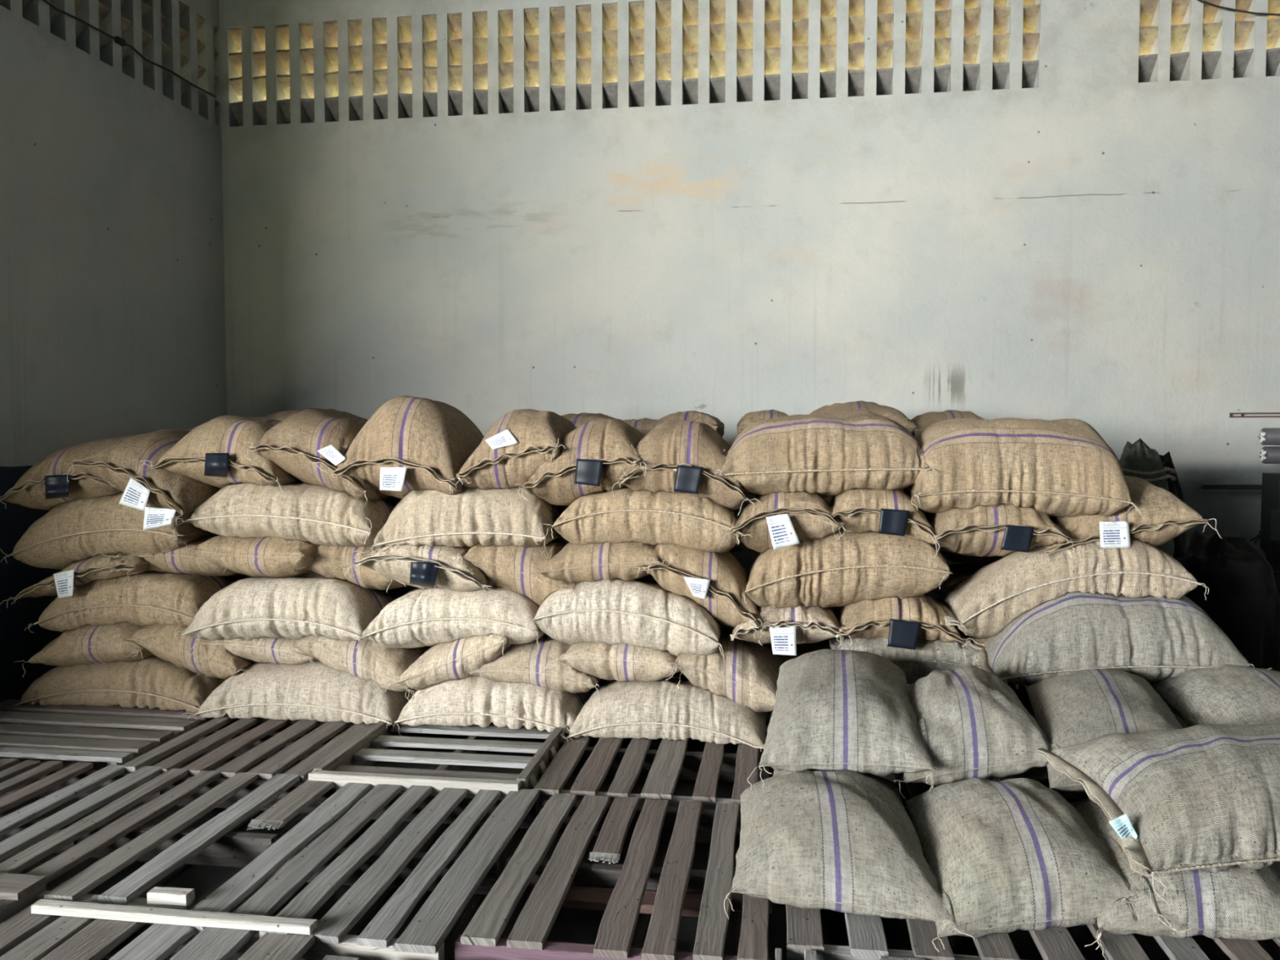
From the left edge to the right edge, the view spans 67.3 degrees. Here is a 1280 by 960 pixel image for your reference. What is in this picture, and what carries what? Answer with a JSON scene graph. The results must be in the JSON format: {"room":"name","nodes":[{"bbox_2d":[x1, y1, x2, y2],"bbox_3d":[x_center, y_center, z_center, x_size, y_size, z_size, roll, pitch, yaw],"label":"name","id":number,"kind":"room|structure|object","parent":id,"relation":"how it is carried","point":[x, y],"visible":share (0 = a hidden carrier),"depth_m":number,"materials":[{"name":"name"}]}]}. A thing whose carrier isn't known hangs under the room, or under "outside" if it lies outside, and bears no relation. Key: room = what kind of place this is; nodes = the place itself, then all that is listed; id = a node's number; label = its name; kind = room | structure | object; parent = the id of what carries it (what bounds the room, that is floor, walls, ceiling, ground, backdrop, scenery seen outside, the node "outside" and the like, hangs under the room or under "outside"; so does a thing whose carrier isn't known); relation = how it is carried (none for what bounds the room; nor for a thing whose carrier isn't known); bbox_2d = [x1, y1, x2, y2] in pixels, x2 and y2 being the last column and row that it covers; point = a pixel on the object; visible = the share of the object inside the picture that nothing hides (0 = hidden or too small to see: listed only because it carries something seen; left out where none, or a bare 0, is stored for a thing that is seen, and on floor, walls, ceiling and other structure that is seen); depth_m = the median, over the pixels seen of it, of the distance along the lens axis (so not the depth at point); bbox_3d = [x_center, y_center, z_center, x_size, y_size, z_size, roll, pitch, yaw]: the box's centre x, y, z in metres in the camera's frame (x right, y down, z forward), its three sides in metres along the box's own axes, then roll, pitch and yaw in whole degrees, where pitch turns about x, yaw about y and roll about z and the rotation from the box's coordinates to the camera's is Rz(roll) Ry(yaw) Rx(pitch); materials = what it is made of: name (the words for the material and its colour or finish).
{"room":"warehouse","nodes":[
{"label":"warehouse","id":0,"kind":"room"},
{"bbox_2d":[0,0,226,702],"bbox_3d":[-3.336,-1.274,4.434,0.210,5.000,4.650,0,3,8],"label":"wall","id":1,"kind":"structure","parent":0,"point":[113,308],"depth_m":5.46,"materials":[{"name":"paint"}]},
{"bbox_2d":[22,0,218,108],"bbox_3d":[-3.323,-2.673,4.500,0.198,0.698,4.466,0,3,8],"label":"window","id":2,"kind":"structure","parent":1,"relation":"in","point":[80,27],"depth_m":5.93,"materials":[{"name":"concrete"}]},
{"bbox_2d":[0,676,1279,959],"bbox_3d":[1.286,1.429,1.301,10.800,0.100,10.800,0,3,8],"label":"floor","id":3,"kind":"structure","parent":0,"point":[577,926],"depth_m":3.05,"materials":[{"name":"concrete"}]},
{"bbox_2d":[0,872,47,951],"bbox_3d":[-2.057,1.237,2.537,0.630,0.166,0.592,0,3,8],"label":"wooden pallet","id":4,"kind":"object","parent":3,"relation":"on","point":[18,892],"visible":0.6,"depth_m":2.71,"materials":[{"name":"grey wood"}]},
{"bbox_2d":[0,758,164,874],"bbox_3d":[-2.283,1.211,3.324,0.752,0.141,0.985,0,3,8],"label":"wooden pallet","id":5,"kind":"object","parent":3,"relation":"on","point":[71,793],"visible":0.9,"depth_m":3.52,"materials":[{"name":"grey wood"}]},
{"bbox_2d":[0,694,241,766],"bbox_3d":[-2.571,1.159,4.406,1.126,0.141,0.952,0,3,8],"label":"wooden pallet","id":6,"kind":"object","parent":3,"relation":"on","point":[89,733],"visible":0.69,"depth_m":4.22,"materials":[{"name":"grey wood"}]},
{"bbox_2d":[13,655,226,719],"bbox_3d":[-2.449,0.992,4.773,1.076,0.303,0.627,0,3,8],"label":"sack","id":7,"kind":"object","parent":6,"relation":"on","point":[153,682],"visible":0.75,"depth_m":4.56,"materials":[{"name":"fabric"}]},
{"bbox_2d":[16,621,155,677],"bbox_3d":[-2.569,0.783,4.864,0.694,0.290,0.870,0,3,8],"label":"sack","id":8,"kind":"object","parent":7,"relation":"on","point":[88,644],"visible":0.4,"depth_m":4.53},
{"bbox_2d":[118,622,255,686],"bbox_3d":[-2.024,0.788,4.780,0.654,0.343,0.882,0,3,8],"label":"sack","id":9,"kind":"object","parent":7,"relation":"on","point":[215,661],"visible":0.39,"depth_m":4.45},
{"bbox_2d":[24,570,233,638],"bbox_3d":[-2.409,0.593,4.723,0.875,0.337,0.594,0,3,8],"label":"sack","id":10,"kind":"object","parent":9,"relation":"on","point":[143,599],"visible":0.7,"depth_m":4.51,"materials":[{"name":"fabric"}]},
{"bbox_2d":[0,552,149,608],"bbox_3d":[-2.576,0.447,4.817,0.646,0.260,0.881,0,3,8],"label":"sack","id":11,"kind":"object","parent":10,"relation":"on","point":[61,584],"visible":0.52,"depth_m":4.49,"materials":[{"name":"fabric"}]},
{"bbox_2d":[0,492,216,569],"bbox_3d":[-2.505,0.246,4.697,0.959,0.441,0.622,0,3,8],"label":"sack","id":12,"kind":"object","parent":11,"relation":"on","point":[73,531],"visible":0.57,"depth_m":4.49,"materials":[{"name":"fabric"}]},
{"bbox_2d":[0,435,130,510],"bbox_3d":[-2.546,-0.017,4.819,0.598,0.410,0.997,1,3,22],"label":"sack","id":13,"kind":"object","parent":12,"relation":"on","point":[45,486],"visible":0.43,"depth_m":4.50,"materials":[{"name":"brown fabric"}]},
{"bbox_2d":[59,429,221,530],"bbox_3d":[-2.212,-0.023,4.731,0.603,0.451,1.007,1,3,12],"label":"sack","id":14,"kind":"object","parent":12,"relation":"on","point":[117,462],"visible":0.51,"depth_m":4.37,"materials":[{"name":"fabric"}]},
{"bbox_2d":[94,533,240,576],"bbox_3d":[-2.149,0.367,4.822,0.647,0.228,0.866,0,3,8],"label":"sack","id":15,"kind":"object","parent":10,"relation":"on","point":[190,562],"visible":0.33,"depth_m":4.50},
{"bbox_2d":[0,898,326,959],"bbox_3d":[-1.336,1.270,2.105,0.872,0.141,1.074,0,3,8],"label":"wooden pallet","id":16,"kind":"object","parent":3,"relation":"on","point":[30,936],"visible":0.64,"depth_m":2.47,"materials":[{"name":"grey wood"}]},
{"bbox_2d":[31,898,316,934],"bbox_3d":[-1.249,1.164,2.566,0.800,0.022,0.042,0,3,8],"label":"batten","id":17,"kind":"object","parent":16,"relation":"on","point":[49,907],"visible":1,"depth_m":2.55,"materials":[{"name":"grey wood"}]},
{"bbox_2d":[0,768,336,910],"bbox_3d":[-1.546,1.217,3.204,0.700,0.141,0.995,0,3,8],"label":"wooden pallet","id":18,"kind":"object","parent":3,"relation":"on","point":[155,833],"visible":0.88,"depth_m":3.18,"materials":[{"name":"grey wood"}]},
{"bbox_2d":[146,886,195,906],"bbox_3d":[-1.302,1.155,2.670,0.115,0.030,0.043,0,3,8],"label":"timber offcut","id":19,"kind":"object","parent":18,"relation":"on","point":[157,895],"visible":1,"depth_m":2.65,"materials":[{"name":"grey wood"}]},
{"bbox_2d":[120,715,376,782],"bbox_3d":[-1.588,1.168,4.231,0.783,0.141,1.050,0,3,8],"label":"wooden pallet","id":20,"kind":"object","parent":3,"relation":"on","point":[281,750],"visible":0.52,"depth_m":4.02,"materials":[{"name":"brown wood"}]},
{"bbox_2d":[182,660,417,728],"bbox_3d":[-1.559,0.966,4.571,1.021,0.253,0.609,0,3,8],"label":"sack","id":21,"kind":"object","parent":20,"relation":"on","point":[317,691],"visible":0.79,"depth_m":4.35,"materials":[{"name":"fabric"}]},
{"bbox_2d":[188,634,319,666],"bbox_3d":[-1.695,0.789,4.772,0.620,0.218,0.859,1,3,11],"label":"sack","id":22,"kind":"object","parent":21,"relation":"on","point":[265,649],"visible":0.39,"depth_m":4.43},
{"bbox_2d":[173,576,394,648],"bbox_3d":[-1.601,0.624,4.560,0.954,0.358,0.594,0,3,8],"label":"sack","id":23,"kind":"object","parent":22,"relation":"on","point":[299,607],"visible":0.87,"depth_m":4.36,"materials":[{"name":"fabric"}]},
{"bbox_2d":[179,535,316,577],"bbox_3d":[-1.721,0.333,4.672,0.591,0.255,0.892,0,3,8],"label":"sack","id":24,"kind":"object","parent":23,"relation":"on","point":[255,557],"visible":0.48,"depth_m":4.36,"materials":[{"name":"fabric"}]},
{"bbox_2d":[283,537,406,591],"bbox_3d":[-1.277,0.377,4.728,0.578,0.305,0.845,0,3,8],"label":"sack","id":25,"kind":"object","parent":23,"relation":"on","point":[327,561],"visible":0.34,"depth_m":4.40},
{"bbox_2d":[173,481,396,546],"bbox_3d":[-1.607,0.150,4.530,0.953,0.307,0.643,0,3,8],"label":"sack","id":26,"kind":"object","parent":25,"relation":"on","point":[304,512],"visible":0.84,"depth_m":4.32,"materials":[{"name":"fabric"}]},
{"bbox_2d":[136,414,303,493],"bbox_3d":[-1.846,-0.120,4.688,0.683,0.391,0.938,0,3,8],"label":"sack","id":27,"kind":"object","parent":26,"relation":"on","point":[209,454],"visible":0.6,"depth_m":4.35,"materials":[{"name":"beige fabric"}]},
{"bbox_2d":[236,409,402,503],"bbox_3d":[-1.419,-0.109,4.633,0.606,0.452,0.906,0,3,8],"label":"sack","id":28,"kind":"object","parent":26,"relation":"on","point":[304,440],"visible":0.68,"depth_m":4.29,"materials":[{"name":"fabric"}]},
{"bbox_2d":[281,634,433,701],"bbox_3d":[-1.224,0.808,4.671,0.617,0.355,0.864,1,3,11],"label":"sack","id":29,"kind":"object","parent":21,"relation":"on","point":[381,664],"visible":0.38,"depth_m":4.34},
{"bbox_2d":[166,782,539,959],"bbox_3d":[-0.817,1.225,3.034,0.757,0.142,1.086,0,3,8],"label":"wooden pallet","id":30,"kind":"object","parent":3,"relation":"on","point":[388,884],"visible":0.87,"depth_m":2.92,"materials":[{"name":"grey wood"}]},
{"bbox_2d":[308,720,569,795],"bbox_3d":[-0.757,1.152,4.089,0.850,0.146,1.076,0,3,8],"label":"wooden pallet","id":31,"kind":"object","parent":3,"relation":"on","point":[353,763],"visible":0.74,"depth_m":3.89,"materials":[{"name":"grey wood"}]},
{"bbox_2d":[384,675,592,739],"bbox_3d":[-0.645,1.001,4.464,0.900,0.283,0.587,0,3,8],"label":"sack","id":32,"kind":"object","parent":31,"relation":"on","point":[486,701],"visible":0.72,"depth_m":4.25,"materials":[{"name":"fabric"}]},
{"bbox_2d":[377,631,508,692],"bbox_3d":[-0.808,0.794,4.575,0.585,0.334,0.854,0,3,8],"label":"sack","id":33,"kind":"object","parent":32,"relation":"on","point":[442,662],"visible":0.65,"depth_m":4.25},
{"bbox_2d":[354,585,544,649],"bbox_3d":[-0.802,0.635,4.444,0.834,0.334,0.596,0,3,8],"label":"sack","id":34,"kind":"object","parent":33,"relation":"on","point":[428,617],"visible":0.73,"depth_m":4.23,"materials":[{"name":"fabric"}]},
{"bbox_2d":[340,543,492,595],"bbox_3d":[-0.928,0.382,4.541,0.674,0.323,0.881,0,3,5],"label":"sack","id":35,"kind":"object","parent":34,"relation":"on","point":[424,566],"visible":0.57,"depth_m":4.20,"materials":[{"name":"beige fabric"}]},
{"bbox_2d":[354,485,564,558],"bbox_3d":[-0.778,0.155,4.398,0.842,0.361,0.623,0,3,8],"label":"sack","id":36,"kind":"object","parent":35,"relation":"on","point":[470,517],"visible":0.83,"depth_m":4.19,"materials":[{"name":"fabric"}]},
{"bbox_2d":[316,395,484,498],"bbox_3d":[-1.019,-0.134,4.570,0.632,0.518,0.969,0,3,8],"label":"sack","id":37,"kind":"object","parent":36,"relation":"on","point":[410,443],"visible":0.68,"depth_m":4.20,"materials":[{"name":"fabric"}]},
{"bbox_2d":[449,408,576,494],"bbox_3d":[-0.495,-0.117,4.467,0.511,0.421,0.868,0,3,10],"label":"sack","id":38,"kind":"object","parent":36,"relation":"on","point":[513,449],"visible":0.71,"depth_m":4.15,"materials":[{"name":"fabric"}]},
{"bbox_2d":[464,633,600,698],"bbox_3d":[-0.413,0.831,4.552,0.612,0.293,0.885,0,3,8],"label":"sack","id":39,"kind":"object","parent":32,"relation":"on","point":[525,663],"visible":0.56,"depth_m":4.24,"materials":[{"name":"fabric"}]},
{"bbox_2d":[454,793,772,959],"bbox_3d":[-0.009,1.230,2.926,0.817,0.141,1.012,0,3,8],"label":"wooden pallet","id":40,"kind":"object","parent":3,"relation":"on","point":[507,925],"visible":0.91,"depth_m":2.81,"materials":[{"name":"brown wood"}]},
{"bbox_2d":[527,883,702,916],"bbox_3d":[-0.044,1.243,2.844,0.570,0.025,0.093,0,3,8],"label":"plank","id":41,"kind":"object","parent":40,"relation":"on","point":[577,897],"visible":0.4,"depth_m":2.82,"materials":[{"name":"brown wood"}]},
{"bbox_2d":[533,720,769,813],"bbox_3d":[0.102,1.179,3.990,0.857,0.141,1.052,0,3,8],"label":"wooden pallet","id":42,"kind":"object","parent":3,"relation":"on","point":[580,769],"visible":0.58,"depth_m":3.78,"materials":[{"name":"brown wood"}]},
{"bbox_2d":[561,677,768,751],"bbox_3d":[0.156,1.015,4.282,0.910,0.280,0.610,0,3,8],"label":"sack","id":43,"kind":"object","parent":42,"relation":"on","point":[654,709],"visible":0.84,"depth_m":4.08,"materials":[{"name":"fabric"}]},
{"bbox_2d":[544,642,681,688],"bbox_3d":[-0.060,0.787,4.470,0.587,0.250,0.850,0,3,8],"label":"sack","id":44,"kind":"object","parent":43,"relation":"on","point":[620,662],"visible":0.51,"depth_m":4.14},
{"bbox_2d":[659,626,782,712],"bbox_3d":[0.428,0.851,4.396,0.530,0.339,0.874,1,3,12],"label":"sack","id":45,"kind":"object","parent":43,"relation":"on","point":[748,674],"visible":0.75,"depth_m":4.07,"materials":[{"name":"fabric"}]},
{"bbox_2d":[522,577,724,659],"bbox_3d":[-0.037,0.615,4.315,0.862,0.395,0.621,0,3,8],"label":"sack","id":46,"kind":"object","parent":45,"relation":"on","point":[637,613],"visible":0.87,"depth_m":4.10,"materials":[{"name":"fabric"}]},
{"bbox_2d":[457,536,576,606],"bbox_3d":[-0.484,0.412,4.534,0.528,0.413,0.878,0,3,8],"label":"sack","id":47,"kind":"object","parent":46,"relation":"on","point":[509,567],"visible":0.46,"depth_m":4.21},
{"bbox_2d":[531,541,663,587],"bbox_3d":[-0.120,0.349,4.439,0.562,0.286,0.867,0,3,8],"label":"sack","id":48,"kind":"object","parent":46,"relation":"on","point":[567,562],"visible":0.53,"depth_m":4.12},
{"bbox_2d":[729,604,853,655],"bbox_3d":[0.675,0.617,4.349,0.500,0.241,0.866,0,3,8],"label":"sack","id":49,"kind":"object","parent":45,"relation":"on","point":[801,624],"visible":0.67,"depth_m":4.02,"materials":[{"name":"fabric"}]},
{"bbox_2d":[631,543,774,645],"bbox_3d":[0.293,0.441,4.401,0.592,0.466,0.885,0,3,4],"label":"sack","id":50,"kind":"object","parent":49,"relation":"on","point":[717,581],"visible":0.79,"depth_m":4.07,"materials":[{"name":"fabric"}]},
{"bbox_2d":[537,488,751,553],"bbox_3d":[0.057,0.199,4.270,0.898,0.334,0.627,0,3,8],"label":"sack","id":51,"kind":"object","parent":50,"relation":"on","point":[685,520],"visible":0.91,"depth_m":4.07,"materials":[{"name":"fabric"}]},
{"bbox_2d":[515,417,646,506],"bbox_3d":[-0.186,-0.078,4.416,0.564,0.409,0.874,0,3,8],"label":"sack","id":52,"kind":"object","parent":51,"relation":"on","point":[593,459],"visible":0.79,"depth_m":4.11,"materials":[{"name":"beige fabric"}]},
{"bbox_2d":[612,418,762,515],"bbox_3d":[0.262,-0.026,4.361,0.652,0.499,0.896,0,3,8],"label":"sack","id":53,"kind":"object","parent":51,"relation":"on","point":[678,455],"visible":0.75,"depth_m":4.04,"materials":[{"name":"brown fabric"}]},
{"bbox_2d":[742,529,952,608],"bbox_3d":[0.875,0.377,4.165,0.839,0.359,0.611,0,3,8],"label":"sack","id":54,"kind":"object","parent":49,"relation":"on","point":[830,571],"visible":0.89,"depth_m":3.96,"materials":[{"name":"fabric"}]},
{"bbox_2d":[720,491,850,552],"bbox_3d":[0.662,0.179,4.321,0.555,0.322,0.875,0,3,8],"label":"sack","id":55,"kind":"object","parent":54,"relation":"on","point":[782,519],"visible":0.9,"depth_m":3.98,"materials":[{"name":"fabric"}]},
{"bbox_2d":[713,409,940,496],"bbox_3d":[0.800,-0.118,4.178,0.919,0.377,0.684,0,3,8],"label":"sack","id":56,"kind":"object","parent":55,"relation":"on","point":[833,453],"visible":1,"depth_m":3.96,"materials":[{"name":"fabric"}]},
{"bbox_2d":[824,488,942,544],"bbox_3d":[1.035,0.152,4.270,0.470,0.314,0.860,0,3,8],"label":"sack","id":57,"kind":"object","parent":54,"relation":"on","point":[889,512],"visible":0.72,"depth_m":3.94,"materials":[{"name":"brown fabric"}]},
{"bbox_2d":[766,711,773,720],"bbox_3d":[0.881,1.121,5.011,1.047,0.123,1.147,0,3,8],"label":"wooden pallet","id":58,"kind":"object","parent":3,"relation":"on","point":[768,717],"visible":0.02,"depth_m":4.49,"materials":[{"name":"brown wood"}]},
{"bbox_2d":[759,639,831,664],"bbox_3d":[1.043,0.941,5.177,0.853,0.202,0.555,0,3,8],"label":"sack","id":59,"kind":"object","parent":58,"relation":"on","point":[803,648],"visible":0.03,"depth_m":5.01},
{"bbox_3d":[1.043,0.736,5.167,0.853,0.202,0.555,0,3,8],"label":"sack","id":60,"kind":"object","parent":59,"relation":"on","visible":0},
{"bbox_3d":[1.043,0.531,5.157,0.853,0.202,0.555,0,3,8],"label":"sack","id":61,"kind":"object","parent":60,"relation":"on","visible":0},
{"bbox_3d":[1.043,0.327,5.148,0.853,0.202,0.555,0,3,8],"label":"sack","id":62,"kind":"object","parent":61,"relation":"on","visible":0},
{"bbox_3d":[1.043,0.122,5.138,0.853,0.202,0.555,0,3,8],"label":"sack","id":63,"kind":"object","parent":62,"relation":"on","visible":0},
{"bbox_3d":[1.043,-0.083,5.128,0.853,0.202,0.555,0,3,8],"label":"sack","id":64,"kind":"object","parent":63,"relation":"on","visible":0},
{"bbox_2d":[809,400,916,433],"bbox_3d":[1.162,-0.279,5.212,0.559,0.305,0.703,0,3,8],"label":"sack","id":65,"kind":"object","parent":64,"relation":"on","point":[894,414],"visible":0.27,"depth_m":4.96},
{"bbox_2d":[785,817,1149,959],"bbox_3d":[0.882,1.234,2.853,0.899,0.141,0.947,0,3,8],"label":"wooden pallet","id":66,"kind":"object","parent":3,"relation":"on","point":[806,929],"visible":0.23,"depth_m":2.47,"materials":[{"name":"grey wood"}]},
{"bbox_2d":[723,769,974,939],"bbox_3d":[0.545,1.039,2.838,0.621,0.259,0.870,0,3,2],"label":"sack","id":67,"kind":"object","parent":66,"relation":"on","point":[843,841],"visible":0.99,"depth_m":2.62,"materials":[{"name":"fabric"}]},
{"bbox_2d":[747,648,937,792],"bbox_3d":[0.698,0.807,3.430,0.600,0.307,0.990,0,3,8],"label":"sack","id":68,"kind":"object","parent":67,"relation":"on","point":[834,709],"visible":0.99,"depth_m":3.13,"materials":[{"name":"fabric"}]},
{"bbox_2d":[904,777,1190,951],"bbox_3d":[1.092,1.053,2.783,0.597,0.268,0.834,0,3,8],"label":"sack","id":69,"kind":"object","parent":66,"relation":"on","point":[1008,855],"visible":0.95,"depth_m":2.56,"materials":[{"name":"fabric"}]},
{"bbox_2d":[893,665,1060,798],"bbox_3d":[1.116,0.833,3.335,0.543,0.300,0.782,0,3,8],"label":"sack","id":70,"kind":"object","parent":69,"relation":"on","point":[977,726],"visible":0.8,"depth_m":3.11,"materials":[{"name":"fabric"}]},
{"bbox_2d":[894,780,1061,817],"bbox_3d":[1.076,1.186,3.860,0.996,0.141,1.036,0,3,8],"label":"wooden pallet","id":71,"kind":"object","parent":3,"relation":"on","point":[908,790],"visible":0.02,"depth_m":3.56,"materials":[{"name":"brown wood"}]},
{"bbox_3d":[1.245,0.961,4.262,0.747,0.270,0.612,0,3,8],"label":"sack","id":72,"kind":"object","parent":71,"relation":"on","visible":0},
{"bbox_2d":[829,635,1018,688],"bbox_3d":[1.204,0.761,4.181,0.725,0.244,0.603,0,3,8],"label":"sack","id":73,"kind":"object","parent":72,"relation":"on","point":[928,656],"visible":0.3,"depth_m":3.97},
{"bbox_2d":[832,594,983,654],"bbox_3d":[1.137,0.585,4.264,0.576,0.266,0.885,0,3,8],"label":"sack","id":74,"kind":"object","parent":73,"relation":"on","point":[906,620],"visible":0.75,"depth_m":3.95,"materials":[{"name":"brown fabric"}]},
{"bbox_2d":[955,626,986,661],"bbox_3d":[1.565,0.703,4.301,0.409,0.300,0.879,0,3,8],"label":"sack","id":75,"kind":"object","parent":73,"relation":"on","point":[963,635],"visible":0.09,"depth_m":4.00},
{"bbox_2d":[928,537,1208,639],"bbox_3d":[1.736,0.468,4.038,0.974,0.502,0.674,0,3,8],"label":"sack","id":76,"kind":"object","parent":75,"relation":"on","point":[981,605],"visible":0.84,"depth_m":3.81,"materials":[{"name":"fabric"}]},
{"bbox_2d":[922,503,1075,558],"bbox_3d":[1.490,0.189,4.184,0.539,0.292,0.868,0,3,8],"label":"sack","id":77,"kind":"object","parent":76,"relation":"on","point":[1002,530],"visible":0.7,"depth_m":3.86,"materials":[{"name":"brown fabric"}]},
{"bbox_2d":[1034,475,1222,562],"bbox_3d":[1.967,0.164,4.198,0.712,0.373,0.926,0,3,8],"label":"sack","id":78,"kind":"object","parent":76,"relation":"on","point":[1163,517],"visible":0.56,"depth_m":3.83,"materials":[{"name":"fabric"}]},
{"bbox_2d":[902,417,1141,517],"bbox_3d":[1.545,-0.052,4.078,0.890,0.421,0.693,0,3,8],"label":"sack","id":79,"kind":"object","parent":78,"relation":"on","point":[1062,467],"visible":0.95,"depth_m":3.84,"materials":[{"name":"fabric"}]},
{"bbox_2d":[1057,790,1088,803],"bbox_3d":[2.124,1.193,3.710,1.015,0.141,1.038,0,3,8],"label":"wooden pallet","id":80,"kind":"object","parent":3,"relation":"on","point":[1070,797],"visible":0.02,"depth_m":3.73,"materials":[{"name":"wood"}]},
{"bbox_2d":[1005,681,1176,719],"bbox_3d":[2.010,0.962,4.214,0.767,0.272,0.599,0,3,8],"label":"sack","id":81,"kind":"object","parent":80,"relation":"on","point":[1021,693],"visible":0.02,"depth_m":4.17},
{"bbox_3d":[1.977,0.748,4.197,0.758,0.316,0.619,0,3,8],"label":"sack","id":82,"kind":"object","parent":81,"relation":"on","visible":0},
{"bbox_2d":[974,591,1271,686],"bbox_3d":[1.885,0.663,3.933,1.038,0.465,0.711,0,3,8],"label":"sack","id":83,"kind":"object","parent":82,"relation":"on","point":[1152,638],"visible":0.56,"depth_m":3.69,"materials":[{"name":"grey fabric"}]},
{"bbox_2d":[1074,713,1188,793],"bbox_3d":[1.919,0.983,3.748,0.738,0.275,1.119,0,3,8],"label":"sack","id":84,"kind":"object","parent":80,"relation":"on","point":[1179,719],"visible":0.08,"depth_m":3.74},
{"bbox_2d":[1026,668,1182,791],"bbox_3d":[1.615,0.847,3.334,0.534,0.287,1.059,1,3,13],"label":"sack","id":85,"kind":"object","parent":84,"relation":"on","point":[1081,706],"visible":0.58,"depth_m":3.23,"materials":[{"name":"fabric"}]},
{"bbox_2d":[1133,861,1279,959],"bbox_3d":[1.883,1.241,2.711,1.015,0.141,0.946,0,3,8],"label":"wooden pallet","id":86,"kind":"object","parent":3,"relation":"on","point":[1159,947],"visible":0.06,"depth_m":2.45,"materials":[{"name":"grey wood"}]},
{"bbox_2d":[1069,798,1279,959],"bbox_3d":[1.528,1.075,2.767,0.607,0.247,0.906,1,3,15],"label":"sack","id":87,"kind":"object","parent":86,"relation":"on","point":[1236,902],"visible":0.41,"depth_m":2.47,"materials":[{"name":"fabric"}]},
{"bbox_2d":[1036,720,1279,906],"bbox_3d":[1.784,0.887,2.691,1.101,0.318,0.656,0,3,2],"label":"sack","id":88,"kind":"object","parent":87,"relation":"on","point":[1206,797],"visible":1,"depth_m":2.59,"materials":[{"name":"fabric"}]},
{"bbox_2d":[1200,472,1279,671],"bbox_3d":[3.542,0.570,5.425,0.630,1.220,0.526,0,3,8],"label":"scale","id":89,"kind":"object","parent":3,"relation":"on","point":[1268,534],"visible":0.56,"depth_m":5.30,"materials":[{"name":"metal"}]},
{"bbox_3d":[1.971,1.129,4.856,1.051,0.122,1.147,0,3,8],"label":"wooden pallet","id":90,"kind":"object","parent":3,"relation":"on","visible":0},
{"bbox_2d":[1119,438,1176,557],"bbox_3d":[2.518,0.427,4.870,0.324,1.278,0.344,0,3,8],"label":"sack","id":91,"kind":"object","parent":90,"relation":"on","point":[1138,460],"visible":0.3,"depth_m":4.76,"materials":[{"name":"grey fabric"}]},
{"bbox_3d":[1.934,0.947,5.050,0.853,0.202,0.555,0,3,8],"label":"sack","id":92,"kind":"object","parent":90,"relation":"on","visible":0},
{"bbox_3d":[1.934,0.742,5.041,0.853,0.202,0.555,0,3,8],"label":"sack","id":93,"kind":"object","parent":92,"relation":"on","visible":0},
{"bbox_2d":[933,563,986,595],"bbox_3d":[1.934,0.537,5.031,0.853,0.202,0.555,0,3,8],"label":"sack","id":94,"kind":"object","parent":93,"relation":"on","point":[960,571],"visible":0.08,"depth_m":4.90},
{"bbox_2d":[934,545,1004,564],"bbox_3d":[1.934,0.333,5.021,0.853,0.202,0.555,0,3,8],"label":"sack","id":95,"kind":"object","parent":94,"relation":"on","point":[957,557],"visible":0.12,"depth_m":4.83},
{"bbox_3d":[1.934,0.128,5.011,0.853,0.202,0.555,0,3,8],"label":"sack","id":96,"kind":"object","parent":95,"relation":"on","visible":0},
{"bbox_3d":[1.934,-0.077,5.001,0.853,0.202,0.555,0,3,8],"label":"sack","id":97,"kind":"object","parent":96,"relation":"on","visible":0},
{"bbox_2d":[910,409,984,438],"bbox_3d":[1.619,-0.239,5.147,0.392,0.267,0.700,0,3,8],"label":"sack","id":98,"kind":"object","parent":97,"relation":"on","point":[924,420],"visible":0.32,"depth_m":4.88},
{"bbox_3d":[3.062,1.136,4.701,1.048,0.123,1.148,0,3,8],"label":"wooden pallet","id":99,"kind":"object","parent":3,"relation":"on","visible":0},
{"bbox_2d":[1159,451,1186,558],"bbox_3d":[2.836,0.443,5.295,0.299,1.205,0.379,0,3,8],"label":"bag","id":100,"kind":"object","parent":99,"relation":"on","point":[1174,487],"visible":0.12,"depth_m":5.15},
{"bbox_2d":[1174,528,1279,671],"bbox_3d":[2.888,0.662,4.779,0.465,0.818,0.529,0,3,8],"label":"bag","id":101,"kind":"object","parent":99,"relation":"on","point":[1242,600],"visible":0.52,"depth_m":4.58,"materials":[{"name":"plastic"}]},
{"bbox_2d":[213,0,1279,598],"bbox_3d":[2.021,-1.355,6.124,10.340,5.000,0.210,0,3,8],"label":"wall","id":102,"kind":"structure","parent":0,"point":[1098,246],"depth_m":6.17,"materials":[{"name":"paint"}]},
{"bbox_2d":[228,0,1039,125],"bbox_3d":[-0.180,-2.763,6.376,5.355,0.698,0.198,0,3,8],"label":"ventilation opening","id":103,"kind":"structure","parent":102,"relation":"in","point":[717,7],"depth_m":6.28,"materials":[{"name":"concrete"}]},
{"bbox_2d":[1137,0,1279,82],"bbox_3d":[3.708,-2.736,5.823,1.368,0.698,0.198,0,3,8],"label":"ventilation opening","id":104,"kind":"structure","parent":102,"relation":"in","point":[1211,30],"depth_m":5.82,"materials":[{"name":"concrete"}]},
{"bbox_3d":[2.566,1.013,3.767,0.737,0.212,1.046,0,3,8],"label":"sack","id":105,"kind":"object","parent":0,"visible":0},
{"bbox_2d":[1151,658,1279,727],"bbox_3d":[2.215,0.834,3.436,0.622,0.306,0.828,0,3,1],"label":"sack","id":106,"kind":"object","parent":105,"relation":"on","point":[1226,694],"visible":0.57,"depth_m":3.43,"materials":[{"name":"fabric"}]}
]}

